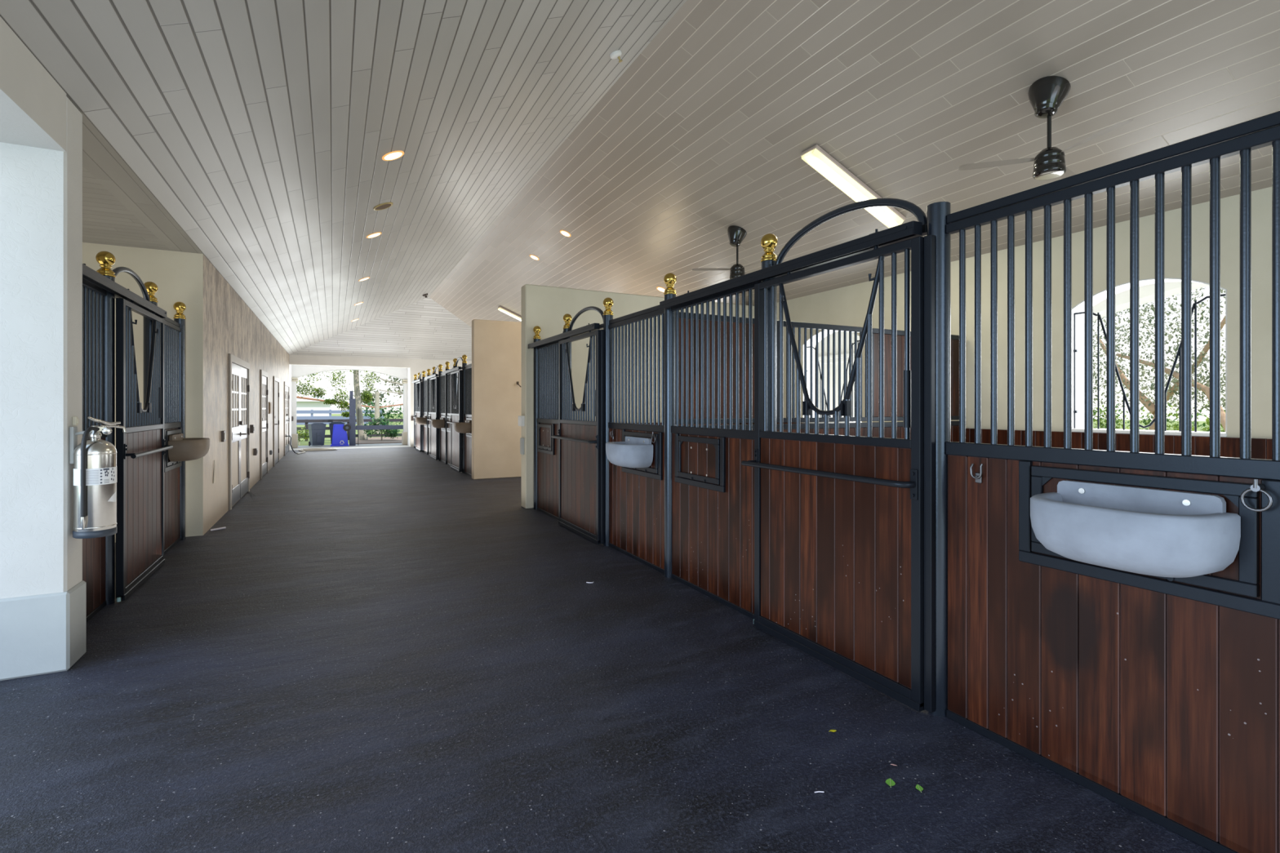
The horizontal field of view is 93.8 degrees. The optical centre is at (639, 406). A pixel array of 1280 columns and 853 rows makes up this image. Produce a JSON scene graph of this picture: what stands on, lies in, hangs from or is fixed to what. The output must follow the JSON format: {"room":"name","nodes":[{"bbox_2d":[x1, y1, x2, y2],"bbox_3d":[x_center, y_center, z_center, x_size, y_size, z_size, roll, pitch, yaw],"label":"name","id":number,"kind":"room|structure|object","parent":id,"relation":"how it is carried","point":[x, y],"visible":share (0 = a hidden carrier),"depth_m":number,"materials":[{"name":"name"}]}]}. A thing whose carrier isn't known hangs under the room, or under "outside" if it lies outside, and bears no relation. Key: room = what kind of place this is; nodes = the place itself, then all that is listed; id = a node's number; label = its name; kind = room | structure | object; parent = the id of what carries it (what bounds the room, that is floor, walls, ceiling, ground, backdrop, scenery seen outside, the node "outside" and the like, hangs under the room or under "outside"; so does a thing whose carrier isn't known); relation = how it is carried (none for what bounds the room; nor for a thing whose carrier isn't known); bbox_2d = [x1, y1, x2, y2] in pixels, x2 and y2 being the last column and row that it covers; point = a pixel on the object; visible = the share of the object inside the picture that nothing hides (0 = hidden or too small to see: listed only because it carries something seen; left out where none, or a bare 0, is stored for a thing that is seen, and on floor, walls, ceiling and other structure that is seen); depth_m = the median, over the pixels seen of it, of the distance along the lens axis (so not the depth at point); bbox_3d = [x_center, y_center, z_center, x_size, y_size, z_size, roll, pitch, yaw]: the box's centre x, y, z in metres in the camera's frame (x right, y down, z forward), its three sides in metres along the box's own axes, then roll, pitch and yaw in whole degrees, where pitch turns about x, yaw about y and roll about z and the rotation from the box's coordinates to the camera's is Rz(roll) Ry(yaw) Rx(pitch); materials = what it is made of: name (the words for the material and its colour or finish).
{"room":"farm building","nodes":[
{"label":"farm building","id":0,"kind":"room"},
{"bbox_2d":[0,16,66,151],"bbox_3d":[-1.144,-1.531,-1.013,0.420,0.340,9.240,0,0,-27],"label":"beam","id":1,"kind":"structure","parent":0,"point":[33,104],"depth_m":2.87,"materials":[{"name":"white paint"}]},
{"bbox_2d":[0,96,82,599],"bbox_3d":[-5.044,-0.131,2.316,4.330,3.080,0.240,0,0,-27],"label":"wall","id":2,"kind":"structure","parent":0,"point":[41,189],"depth_m":3.15,"materials":[{"name":"white paint"}]},
{"bbox_2d":[0,580,86,680],"bbox_3d":[-5.034,1.199,2.313,4.346,0.420,0.260,0,0,-27],"label":"baseboard","id":3,"kind":"structure","parent":2,"relation":"attached to","point":[40,634],"depth_m":3.14,"materials":[{"name":"paint"}]},
{"bbox_2d":[69,416,126,538],"bbox_3d":[-2.990,0.381,3.292,0.213,0.655,0.206,0,0,-27],"label":"fire extinguisher","id":4,"kind":"object","parent":2,"relation":"attached to","point":[94,460],"visible":1,"depth_m":3.23,"materials":[{"name":"metal"}]},
{"bbox_2d":[88,467,114,484],"bbox_3d":[-2.936,0.377,3.253,0.029,0.080,0.133,0,0,34],"label":"label","id":5,"kind":"object","parent":4,"relation":"attached to","point":[96,475],"depth_m":3.25,"materials":[{"name":"grey paper"}]},
{"bbox_2d":[66,93,202,253],"bbox_3d":[-5.905,-1.671,3.999,4.330,0.001,4.100,0,0,-27],"label":"ceiling","id":6,"kind":"structure","parent":0,"point":[118,209],"depth_m":5.05,"materials":[{"name":"white wood"}]},
{"bbox_2d":[82,242,203,542],"bbox_3d":[-6.749,-0.131,5.645,4.329,3.080,0.200,0,0,-27],"label":"wall","id":7,"kind":"structure","parent":0,"point":[178,276],"depth_m":6.47,"materials":[{"name":"beige paint"}]},
{"bbox_2d":[203,254,288,534],"bbox_3d":[-8.047,-0.131,12.902,0.030,3.080,14.296,0,0,-27],"label":"wall","id":8,"kind":"structure","parent":0,"point":[230,326],"depth_m":8.10,"materials":[{"name":"beige paint"}]},
{"bbox_2d":[228,353,249,511],"bbox_3d":[-6.029,0.344,9.053,0.116,2.130,2.090,0,0,-27],"label":"door","id":9,"kind":"structure","parent":8,"relation":"in","point":[241,432],"depth_m":8.95,"materials":[{"name":"grey paint"}]},
{"bbox_2d":[259,369,268,479],"bbox_3d":[-7.639,0.344,12.199,0.116,2.130,1.320,0,0,-27],"label":"door","id":10,"kind":"structure","parent":8,"relation":"in","point":[264,425],"depth_m":12.05,"materials":[{"name":"grey paint"}]},
{"bbox_2d":[272,376,279,466],"bbox_3d":[-8.949,0.344,14.758,0.116,2.130,1.470,0,0,-27],"label":"door","id":11,"kind":"structure","parent":8,"relation":"in","point":[275,380],"depth_m":14.61,"materials":[{"name":"grey paint"}]},
{"bbox_2d":[284,381,289,455],"bbox_3d":[-10.646,0.344,18.075,0.116,2.130,2.020,0,0,-27],"label":"door","id":12,"kind":"structure","parent":8,"relation":"in","point":[286,386],"depth_m":18.16,"materials":[{"name":"grey paint"}]},
{"bbox_2d":[291,364,407,434],"bbox_3d":[-9.931,-0.241,21.597,8.000,3.300,0.300,0,0,-27],"label":"wall","id":13,"kind":"structure","parent":0,"point":[297,371],"depth_m":21.05,"materials":[{"name":"white paint"}]},
{"bbox_2d":[289,443,409,450],"bbox_3d":[-9.874,1.471,21.486,10.000,0.116,2.550,0,0,-27],"label":"apron","id":14,"kind":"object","parent":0,"point":[379,445],"visible":0.14,"depth_m":21.00,"materials":[{"name":"concrete"}]},
{"bbox_2d":[307,422,326,445],"bbox_3d":[-11.568,0.993,21.437,0.497,0.828,0.522,0,0,-41],"label":"bin","id":15,"kind":"object","parent":14,"relation":"on","point":[316,430],"visible":1,"depth_m":21.27,"materials":[{"name":"grey plastic"}]},
{"bbox_2d":[328,422,351,446],"bbox_3d":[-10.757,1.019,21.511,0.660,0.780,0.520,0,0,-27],"label":"recycling bin","id":16,"kind":"object","parent":14,"relation":"on","point":[340,437],"visible":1,"depth_m":21.33,"materials":[{"name":"blue plastic"}]},
{"bbox_2d":[288,355,471,449],"bbox_3d":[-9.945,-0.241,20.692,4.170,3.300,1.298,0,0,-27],"label":"wall","id":17,"kind":"structure","parent":0,"point":[290,366],"depth_m":21.47,"materials":[{"name":"white paint"}]},
{"bbox_2d":[291,431,407,448],"bbox_3d":[-10.296,1.174,21.411,3.720,0.470,0.400,0,0,-27],"label":"baseboard","id":18,"kind":"structure","parent":17,"relation":"attached to","point":[404,434],"depth_m":20.52,"materials":[{"name":"beige"}]},
{"bbox_2d":[471,319,521,479],"bbox_3d":[-1.500,-0.141,12.522,3.940,3.100,0.180,0,0,-27],"label":"wall","id":19,"kind":"structure","parent":0,"point":[496,345],"depth_m":11.75,"materials":[{"name":"beige paint"}]},
{"bbox_2d":[0,446,1213,852],"bbox_3d":[-3.490,1.484,7.959,12.240,0.150,27.350,0,0,-27],"label":"floor","id":20,"kind":"structure","parent":0,"point":[380,650],"depth_m":2.72,"materials":[{"name":"rubber"}]},
{"bbox_2d":[95,251,115,604],"bbox_3d":[-3.819,0.149,4.280,0.108,2.520,0.108,0,0,-27],"label":"post","id":21,"kind":"object","parent":20,"relation":"on","point":[106,260],"visible":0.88,"depth_m":4.26,"materials":[{"name":"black metal"}]},
{"bbox_2d":[82,263,167,318],"bbox_3d":[-3.783,-0.842,4.396,0.062,0.091,2.234,0,0,-27],"label":"door track","id":22,"kind":"object","parent":21,"relation":"attached to","point":[89,274],"visible":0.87,"depth_m":4.22,"materials":[{"name":"black metal"}]},
{"bbox_2d":[115,297,173,602],"bbox_3d":[-3.975,0.285,4.842,0.130,2.223,1.242,0,0,-27],"label":"gate","id":23,"kind":"object","parent":22,"relation":"hanging from","point":[140,450],"visible":0.98,"depth_m":4.62,"materials":[{"name":"black paint"}]},
{"bbox_2d":[82,278,182,622],"bbox_3d":[-4.105,0.269,4.864,0.068,2.280,3.221,0,0,-27],"label":"wall","id":24,"kind":"structure","parent":20,"relation":"on","point":[93,548],"depth_m":4.17,"materials":[{"name":"black paint"}]},
{"bbox_2d":[168,433,209,462],"bbox_3d":[-4.512,0.408,6.026,0.275,0.264,0.536,0,0,-27],"label":"bowl","id":25,"kind":"object","parent":24,"relation":"attached to","point":[194,448],"visible":0.99,"depth_m":5.83,"materials":[{"name":"brown plastic"}]},
{"bbox_2d":[142,281,158,408],"bbox_3d":[-4.353,0.149,5.321,0.108,2.520,0.108,0,0,-27],"label":"post","id":26,"kind":"object","parent":20,"relation":"on","point":[152,288],"visible":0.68,"depth_m":5.28,"materials":[{"name":"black metal"}]},
{"bbox_2d":[112,266,150,302],"bbox_3d":[-4.086,-0.958,4.801,0.044,0.282,1.069,0,0,-27],"label":"hoop","id":27,"kind":"object","parent":26,"relation":"attached to","point":[117,270],"visible":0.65,"depth_m":4.89,"materials":[{"name":"black paint"}]},
{"bbox_2d":[173,302,186,540],"bbox_3d":[-4.872,0.149,6.336,0.108,2.520,0.108,0,0,-27],"label":"post","id":28,"kind":"object","parent":20,"relation":"on","point":[180,317],"visible":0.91,"depth_m":6.32,"materials":[{"name":"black metal"}]},
{"bbox_2d":[297,448,337,454],"bbox_3d":[-10.349,1.364,18.614,0.906,0.083,1.831,0,0,11],"label":"garden hose","id":29,"kind":"object","parent":20,"relation":"on","point":[305,450],"visible":1,"depth_m":18.88,"materials":[{"name":"white rubber"}]},
{"bbox_2d":[413,373,417,448],"bbox_3d":[-7.684,0.149,20.478,0.108,2.520,0.108,0,0,-27],"label":"post","id":30,"kind":"object","parent":20,"relation":"on","point":[415,375],"visible":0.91,"depth_m":20.44,"materials":[{"name":"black metal"}]},
{"bbox_2d":[417,372,421,397],"bbox_3d":[-7.192,0.149,19.517,0.108,2.520,0.108,0,0,-27],"label":"post","id":31,"kind":"object","parent":20,"relation":"on","point":[419,373],"visible":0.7,"depth_m":19.47,"materials":[{"name":"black metal"}]},
{"bbox_2d":[411,378,422,383],"bbox_3d":[-7.294,-0.842,19.530,0.062,0.091,2.124,0,0,-27],"label":"door track","id":32,"kind":"object","parent":31,"relation":"attached to","point":[419,380],"visible":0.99,"depth_m":19.23,"materials":[{"name":"metal"}]},
{"bbox_2d":[413,381,422,451],"bbox_3d":[-7.056,0.285,18.995,0.130,2.223,1.152,0,0,-27],"label":"gate","id":33,"kind":"object","parent":32,"relation":"hanging from","point":[419,400],"visible":0.89,"depth_m":18.83,"materials":[{"name":"black paint"}]},
{"bbox_2d":[422,370,425,452],"bbox_3d":[-6.700,0.149,18.555,0.108,2.520,0.108,0,0,-27],"label":"post","id":34,"kind":"object","parent":20,"relation":"on","point":[423,371],"visible":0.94,"depth_m":18.52,"materials":[{"name":"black metal"}]},
{"bbox_2d":[426,368,431,454],"bbox_3d":[-6.208,0.149,17.594,0.108,2.520,0.108,0,0,-27],"label":"post","id":35,"kind":"object","parent":20,"relation":"on","point":[428,371],"visible":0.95,"depth_m":17.55,"materials":[{"name":"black metal"}]},
{"bbox_2d":[431,366,435,405],"bbox_3d":[-5.716,0.149,16.633,0.108,2.520,0.108,0,0,-27],"label":"post","id":36,"kind":"object","parent":20,"relation":"on","point":[433,367],"visible":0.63,"depth_m":16.59,"materials":[{"name":"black metal"}]},
{"bbox_2d":[424,373,437,379],"bbox_3d":[-5.818,-0.842,16.645,0.062,0.091,2.124,0,0,-27],"label":"door track","id":37,"kind":"object","parent":36,"relation":"attached to","point":[434,375],"visible":0.99,"depth_m":16.43,"materials":[{"name":"metal"}]},
{"bbox_2d":[426,376,438,460],"bbox_3d":[-5.580,0.285,16.111,0.130,2.223,1.152,0,0,-27],"label":"gate","id":38,"kind":"object","parent":37,"relation":"hanging from","point":[433,409],"visible":0.93,"depth_m":15.95,"materials":[{"name":"black metal"}]},
{"bbox_2d":[438,364,442,460],"bbox_3d":[-5.224,0.149,15.671,0.108,2.520,0.108,0,0,-27],"label":"post","id":39,"kind":"object","parent":20,"relation":"on","point":[440,366],"visible":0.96,"depth_m":15.62,"materials":[{"name":"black metal"}]},
{"bbox_2d":[414,363,471,476],"bbox_3d":[-5.480,0.269,16.146,0.068,2.280,9.621,0,0,-27],"label":"wall","id":40,"kind":"structure","parent":20,"relation":"on","point":[468,415],"depth_m":14.53,"materials":[{"name":"black metal"}]},
{"bbox_2d":[415,415,426,424],"bbox_3d":[-6.568,0.408,17.904,0.275,0.264,0.536,0,0,-27],"label":"bowl","id":41,"kind":"object","parent":40,"relation":"attached to","point":[420,420],"visible":1,"depth_m":17.71,"materials":[{"name":"brown plastic"}]},
{"bbox_2d":[431,417,444,428],"bbox_3d":[-5.092,0.408,15.020,0.275,0.264,0.536,0,0,-27],"label":"bowl","id":42,"kind":"object","parent":40,"relation":"attached to","point":[439,424],"visible":1,"depth_m":14.82,"materials":[{"name":"brown plastic"}]},
{"bbox_2d":[453,420,471,433],"bbox_3d":[-3.616,0.408,12.135,0.275,0.264,0.536,0,0,-27],"label":"bowl","id":43,"kind":"object","parent":40,"relation":"attached to","point":[461,427],"visible":1,"depth_m":11.94,"materials":[{"name":"brown stone"}]},
{"bbox_2d":[444,361,449,464],"bbox_3d":[-4.731,0.149,14.710,0.108,2.520,0.108,0,0,-27],"label":"post","id":44,"kind":"object","parent":20,"relation":"on","point":[447,363],"visible":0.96,"depth_m":14.67,"materials":[{"name":"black metal"}]},
{"bbox_2d":[446,369,462,471],"bbox_3d":[-4.104,0.285,13.227,0.130,2.223,1.152,0,0,-27],"label":"gate","id":45,"kind":"object","parent":20,"relation":"on","point":[455,410],"visible":0.91,"depth_m":13.11,"materials":[{"name":"black metal"}]},
{"bbox_2d":[453,358,457,404],"bbox_3d":[-4.239,0.149,13.748,0.108,2.520,0.108,0,0,-27],"label":"post","id":46,"kind":"object","parent":20,"relation":"on","point":[455,380],"visible":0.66,"depth_m":13.71,"materials":[{"name":"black metal"}]},
{"bbox_2d":[462,354,466,472],"bbox_3d":[-3.747,0.149,12.787,0.108,2.520,0.108,0,0,-27],"label":"post","id":47,"kind":"object","parent":20,"relation":"on","point":[464,357],"visible":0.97,"depth_m":12.74,"materials":[{"name":"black metal"}]},
{"bbox_2d":[533,325,541,509],"bbox_3d":[-1.415,0.149,8.229,0.108,2.520,0.108,0,0,-27],"label":"post","id":48,"kind":"object","parent":20,"relation":"on","point":[536,329],"visible":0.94,"depth_m":8.19,"materials":[{"name":"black metal"}]},
{"bbox_2d":[563,313,572,369],"bbox_3d":[-0.868,0.149,7.161,0.108,2.520,0.108,0,0,-27],"label":"post","id":49,"kind":"object","parent":20,"relation":"on","point":[567,317],"visible":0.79,"depth_m":7.12,"materials":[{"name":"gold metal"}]},
{"bbox_2d":[528,323,599,348],"bbox_3d":[-0.980,-0.842,7.194,0.062,0.091,2.359,0,0,-27],"label":"door track","id":50,"kind":"object","parent":49,"relation":"attached to","point":[593,326],"visible":1,"depth_m":6.89,"materials":[{"name":"black metal"}]},
{"bbox_2d":[551,328,604,544],"bbox_3d":[-0.707,0.285,6.588,0.130,2.223,1.267,0,0,-27],"label":"gate","id":51,"kind":"object","parent":50,"relation":"hanging from","point":[580,441],"visible":0.98,"depth_m":6.45,"materials":[{"name":"black paint"}]},
{"bbox_2d":[603,297,613,546],"bbox_3d":[-0.324,0.149,6.097,0.108,2.520,0.108,0,0,-27],"label":"post","id":52,"kind":"object","parent":20,"relation":"on","point":[608,303],"visible":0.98,"depth_m":6.05,"materials":[{"name":"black metal"}]},
{"bbox_2d":[568,306,604,337],"bbox_3d":[-0.596,-0.958,6.629,0.044,0.282,1.094,0,0,-27],"label":"hoop","id":53,"kind":"object","parent":52,"relation":"attached to","point":[600,311],"visible":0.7,"depth_m":6.61,"materials":[{"name":"black paint"}]},
{"bbox_2d":[536,280,761,619],"bbox_3d":[-0.303,0.269,6.032,0.068,2.280,4.826,0,0,-27],"label":"wall","id":54,"kind":"structure","parent":20,"relation":"on","point":[713,493],"depth_m":4.73,"materials":[{"name":"black paint"}]},
{"bbox_2d":[605,435,653,467],"bbox_3d":[-0.130,0.408,5.325,0.275,0.264,0.536,0,0,-27],"label":"bowl","id":55,"kind":"object","parent":54,"relation":"attached to","point":[635,451],"visible":1,"depth_m":5.15,"materials":[{"name":"grey plastic"}]},
{"bbox_2d":[663,272,676,577],"bbox_3d":[0.251,0.149,4.976,0.108,2.520,0.108,0,0,-27],"label":"post","id":56,"kind":"object","parent":20,"relation":"on","point":[669,279],"visible":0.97,"depth_m":4.93,"materials":[{"name":"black metal"}]},
{"bbox_2d":[760,233,777,431],"bbox_3d":[0.829,0.149,3.845,0.108,2.520,0.108,0,0,-27],"label":"post","id":57,"kind":"object","parent":20,"relation":"on","point":[769,242],"visible":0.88,"depth_m":3.80,"materials":[{"name":"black metal"}]},
{"bbox_2d":[659,220,922,309],"bbox_3d":[0.734,-0.842,3.844,0.062,0.091,2.415,0,0,-27],"label":"door track","id":58,"kind":"object","parent":57,"relation":"attached to","point":[911,228],"visible":1,"depth_m":3.38,"materials":[{"name":"black metal"}]},
{"bbox_2d":[741,234,934,712],"bbox_3d":[0.994,0.285,3.265,0.130,2.223,1.283,0,0,-27],"label":"gate","id":59,"kind":"object","parent":58,"relation":"hanging from","point":[844,525],"visible":0.99,"depth_m":3.06,"materials":[{"name":"black paint"}]},
{"bbox_2d":[679,311,959,441],"bbox_3d":[1.969,0.299,5.855,3.740,2.180,0.044,0,0,-27],"label":"wall","id":60,"kind":"structure","parent":20,"relation":"on","point":[875,331],"depth_m":5.71,"materials":[{"name":"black paint"}]},
{"bbox_2d":[927,201,951,716],"bbox_3d":[1.381,0.238,2.767,0.099,2.341,0.099,0,0,-27],"label":"post","id":61,"kind":"object","parent":20,"relation":"on","point":[937,212],"visible":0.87,"depth_m":2.72,"materials":[{"name":"black metal"}]},
{"bbox_2d":[774,197,927,277],"bbox_3d":[1.105,-0.958,3.306,0.044,0.282,1.110,0,0,-27],"label":"hoop","id":62,"kind":"object","parent":61,"relation":"attached to","point":[919,214],"visible":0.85,"depth_m":3.18,"materials":[{"name":"black paint"}]},
{"bbox_2d":[946,111,1279,852],"bbox_3d":[1.651,0.269,2.212,0.068,2.280,1.135,0,0,-27],"label":"wall","id":63,"kind":"structure","parent":20,"relation":"on","point":[1158,697],"depth_m":2.08,"materials":[{"name":"black paint"}]},
{"bbox_2d":[969,463,983,483],"bbox_3d":[1.450,0.285,2.571,0.027,0.087,0.059,0,0,-27],"label":"hook","id":64,"kind":"object","parent":63,"relation":"attached to","point":[978,477],"visible":1,"depth_m":2.57,"materials":[{"name":"grey metal"}]},
{"bbox_2d":[1030,480,1240,577],"bbox_3d":[1.577,0.408,1.991,0.275,0.264,0.536,0,0,-27],"label":"feed trough","id":65,"kind":"object","parent":63,"relation":"attached to","point":[1155,532],"visible":1,"depth_m":1.88,"materials":[{"name":"grey plastic"}]},
{"bbox_2d":[1240,479,1273,511],"bbox_3d":[1.826,0.262,1.770,0.036,0.096,0.071,0,0,-27],"label":"ring","id":66,"kind":"object","parent":63,"relation":"attached to","point":[1256,487],"visible":1,"depth_m":1.76,"materials":[{"name":"grey metal"}]},
{"bbox_2d":[521,284,754,508],"bbox_3d":[0.150,-0.141,9.243,3.990,3.100,0.220,0,0,-27],"label":"wall","id":67,"kind":"structure","parent":0,"point":[545,307],"depth_m":8.51,"materials":[{"name":"beige paint"}]},
{"bbox_2d":[0,0,1279,360],"bbox_3d":[-1.684,-2.474,8.855,7.610,1.605,27.300,0,0,-27],"label":"ceiling","id":68,"kind":"structure","parent":0,"point":[264,129],"depth_m":5.11,"materials":[{"name":"white wood"}]},
{"bbox_2d":[373,202,393,210],"bbox_3d":[-3.113,-2.429,7.259,0.223,0.101,0.239,0,0,-21],"label":"ceiling speaker","id":69,"kind":"object","parent":68,"relation":"attached to","point":[386,205],"visible":1,"depth_m":7.24,"materials":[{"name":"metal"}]},
{"bbox_2d":[375,204,391,209],"bbox_3d":[-3.111,-2.425,7.260,0.192,0.002,0.192,-25,11,-25],"label":"grille","id":70,"kind":"object","parent":69,"relation":"attached to","point":[385,206],"depth_m":7.27,"materials":[{"name":"beige metal"}]},
{"bbox_2d":[382,150,404,160],"bbox_3d":[-2.379,-2.419,5.770,0.198,0.089,0.213,0,0,-21],"label":"recessed light","id":71,"kind":"object","parent":68,"relation":"in","point":[393,155],"visible":1,"depth_m":5.76,"materials":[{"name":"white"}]},
{"bbox_2d":[497,306,521,320],"bbox_3d":[-3.231,-2.386,16.269,1.236,0.581,0.188,0,0,-27],"label":"fluorescent fixture","id":72,"kind":"object","parent":68,"relation":"hanging from","point":[500,308],"visible":0.41,"depth_m":16.07,"materials":[{"name":"beige plastic"}]},
{"bbox_2d":[609,49,622,62],"bbox_3d":[-0.216,-3.127,5.338,0.110,0.088,0.110,0,0,21],"label":"smoke detector","id":73,"kind":"object","parent":68,"relation":"attached to","point":[616,54],"visible":1,"depth_m":5.31,"materials":[{"name":"white paint"}]},
{"bbox_2d":[692,225,760,279],"bbox_3d":[1.347,-2.038,7.833,1.069,0.707,0.940,0,0,-27],"label":"ceiling fan","id":74,"kind":"object","parent":68,"relation":"hanging from","point":[736,234],"visible":0.75,"depth_m":7.88,"materials":[{"name":"black metal"}]},
{"bbox_2d":[800,144,906,227],"bbox_3d":[2.230,-2.264,6.235,1.292,0.605,0.233,0,0,-27],"label":"fluorescent fixture","id":75,"kind":"object","parent":68,"relation":"hanging from","point":[820,160],"visible":1,"depth_m":6.13,"materials":[{"name":"beige plastic"}]},
{"bbox_2d":[958,75,1133,180],"bbox_3d":[3.133,-2.058,4.414,1.030,0.707,1.036,0,0,-27],"label":"ceiling fan","id":76,"kind":"object","parent":68,"relation":"hanging from","point":[1046,95],"visible":1,"depth_m":4.37,"materials":[{"name":"black metal"}]},
{"bbox_2d":[296,413,1223,445],"bbox_3d":[-13.879,1.604,49.065,140.000,0.210,180.000,0,0,-27],"label":"ground","id":77,"kind":"structure","parent":0,"point":[327,440],"depth_m":45.17,"materials":[{"name":"green plant"}]},
{"bbox_2d":[296,426,309,444],"bbox_3d":[-13.329,1.109,23.579,0.651,0.800,1.234,0,0,38],"label":"bush","id":78,"kind":"object","parent":77,"relation":"on","point":[301,434],"visible":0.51,"depth_m":23.55,"materials":[{"name":"green plant"}]},
{"bbox_2d":[296,395,333,416],"bbox_3d":[-36.943,0.159,61.974,9.300,2.500,5.000,0,0,-27],"label":"barn","id":79,"kind":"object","parent":77,"relation":"on","point":[301,404],"visible":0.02,"depth_m":61.46,"materials":[{"name":"white paint"}]},
{"bbox_2d":[296,409,384,426],"bbox_3d":[-22.672,0.859,40.127,10.200,1.300,0.140,0,0,-27],"label":"fence","id":80,"kind":"object","parent":77,"relation":"on","point":[312,412],"visible":0.22,"depth_m":40.70,"materials":[{"name":"blue"}]},
{"bbox_2d":[296,418,403,440],"bbox_3d":[-11.642,1.034,27.574,11.600,0.950,0.140,0,0,-27],"label":"fence","id":81,"kind":"object","parent":77,"relation":"on","point":[306,421],"visible":0.15,"depth_m":26.52,"materials":[{"name":"grey paint"}]},
{"bbox_2d":[296,391,403,434],"bbox_3d":[-14.588,0.317,31.991,11.021,2.384,1.818,0,0,-25],"label":"walker","id":82,"kind":"object","parent":77,"relation":"on","point":[376,406],"visible":0.48,"depth_m":31.54,"materials":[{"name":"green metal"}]},
{"bbox_2d":[349,391,355,445],"bbox_3d":[-10.437,0.469,21.731,0.200,2.080,0.180,0,0,-27],"label":"gate post","id":83,"kind":"object","parent":77,"relation":"on","point":[352,401],"visible":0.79,"depth_m":21.66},
{"bbox_2d":[355,425,403,430],"bbox_3d":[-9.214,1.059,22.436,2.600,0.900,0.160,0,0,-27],"label":"rail","id":84,"kind":"object","parent":83,"relation":"attached to","point":[357,427],"visible":0.45,"depth_m":22.11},
{"bbox_2d":[351,373,403,408],"bbox_3d":[-21.980,-1.160,56.587,10.238,5.338,3.276,0,0,-11],"label":"tree","id":85,"kind":"object","parent":77,"relation":"on","point":[381,395],"visible":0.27,"depth_m":56.11,"materials":[{"name":"green plant"}]},
{"bbox_2d":[355,436,401,444],"bbox_3d":[-10.496,1.444,25.183,2.940,0.130,4.600,0,0,-27],"label":"mulch bed","id":86,"kind":"object","parent":77,"relation":"on","point":[371,440],"visible":0.21,"depth_m":23.89,"materials":[{"name":"beige soil"}]},
{"bbox_2d":[296,369,381,439],"bbox_3d":[-12.094,-0.709,24.097,4.507,4.168,1.805,0,0,-34],"label":"shade tree","id":87,"kind":"object","parent":86,"relation":"on","point":[366,395],"visible":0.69,"depth_m":24.02,"materials":[{"name":"green plant"}]},
{"bbox_2d":[362,416,400,439],"bbox_3d":[-10.565,0.880,24.424,1.557,0.995,0.910,0,0,-27],"label":"bush","id":88,"kind":"object","parent":86,"relation":"on","point":[384,422],"visible":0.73,"depth_m":24.38,"materials":[{"name":"green plant"}]},
{"bbox_2d":[361,398,403,425],"bbox_3d":[-13.934,0.497,36.107,5.402,2.024,1.111,0,0,-27],"label":"clipped hedge","id":89,"kind":"object","parent":77,"relation":"on","point":[382,409],"visible":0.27,"depth_m":35.49,"materials":[{"name":"green plant"}]},
{"bbox_2d":[1093,285,1225,431],"bbox_3d":[10.261,-1.272,13.157,4.485,5.574,7.764,0,0,-22],"label":"tree","id":90,"kind":"object","parent":77,"relation":"on","point":[1146,402],"visible":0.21,"depth_m":11.86,"materials":[{"name":"green plant"}]},
{"bbox_2d":[1093,397,1225,431],"bbox_3d":[13.474,0.603,16.442,1.249,1.812,8.730,0,0,-27],"label":"clipped hedge","id":91,"kind":"object","parent":77,"relation":"on","point":[1175,428],"visible":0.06,"depth_m":15.98,"materials":[{"name":"green plant"}]},
{"bbox_2d":[814,281,1209,422],"bbox_3d":[4.434,-0.191,11.256,0.350,3.200,28.000,0,0,-27],"label":"wall","id":92,"kind":"structure","parent":0,"point":[1147,292],"depth_m":8.07,"materials":[{"name":"white paint"}]},
{"bbox_2d":[818,352,854,364],"bbox_3d":[4.012,-0.951,12.079,0.450,0.160,1.310,0,0,-27],"label":"trim","id":93,"kind":"structure","parent":92,"relation":"attached to","point":[847,354],"depth_m":11.86,"materials":[{"name":"white paint"}]},
{"bbox_2d":[777,186,1271,439],"bbox_3d":[1.810,-0.131,10.643,0.240,3.080,27.300,0,0,-27],"label":"wall","id":94,"kind":"structure","parent":0,"point":[847,305],"depth_m":5.88,"materials":[{"name":"beige paint"}]},
{"bbox_2d":[800,329,862,422],"bbox_3d":[2.821,-0.438,8.634,0.270,1.364,1.150,0,0,-27],"label":"window","id":95,"kind":"structure","parent":94,"relation":"in","point":[825,331],"depth_m":9.02,"materials":[{"name":"white paint"}]},
{"bbox_2d":[777,422,1271,459],"bbox_3d":[4.390,0.827,5.297,0.032,1.165,10.628,0,0,-27],"label":"boards","id":96,"kind":"object","parent":94,"relation":"attached to","point":[1261,448],"visible":0.06,"depth_m":5.25,"materials":[{"name":"brown wood"}]},
{"bbox_2d":[1071,277,1226,437],"bbox_3d":[4.512,-0.438,5.331,0.270,1.364,1.150,0,0,-27],"label":"window","id":97,"kind":"structure","parent":94,"relation":"in","point":[1077,311],"depth_m":5.59,"materials":[{"name":"white paint"}]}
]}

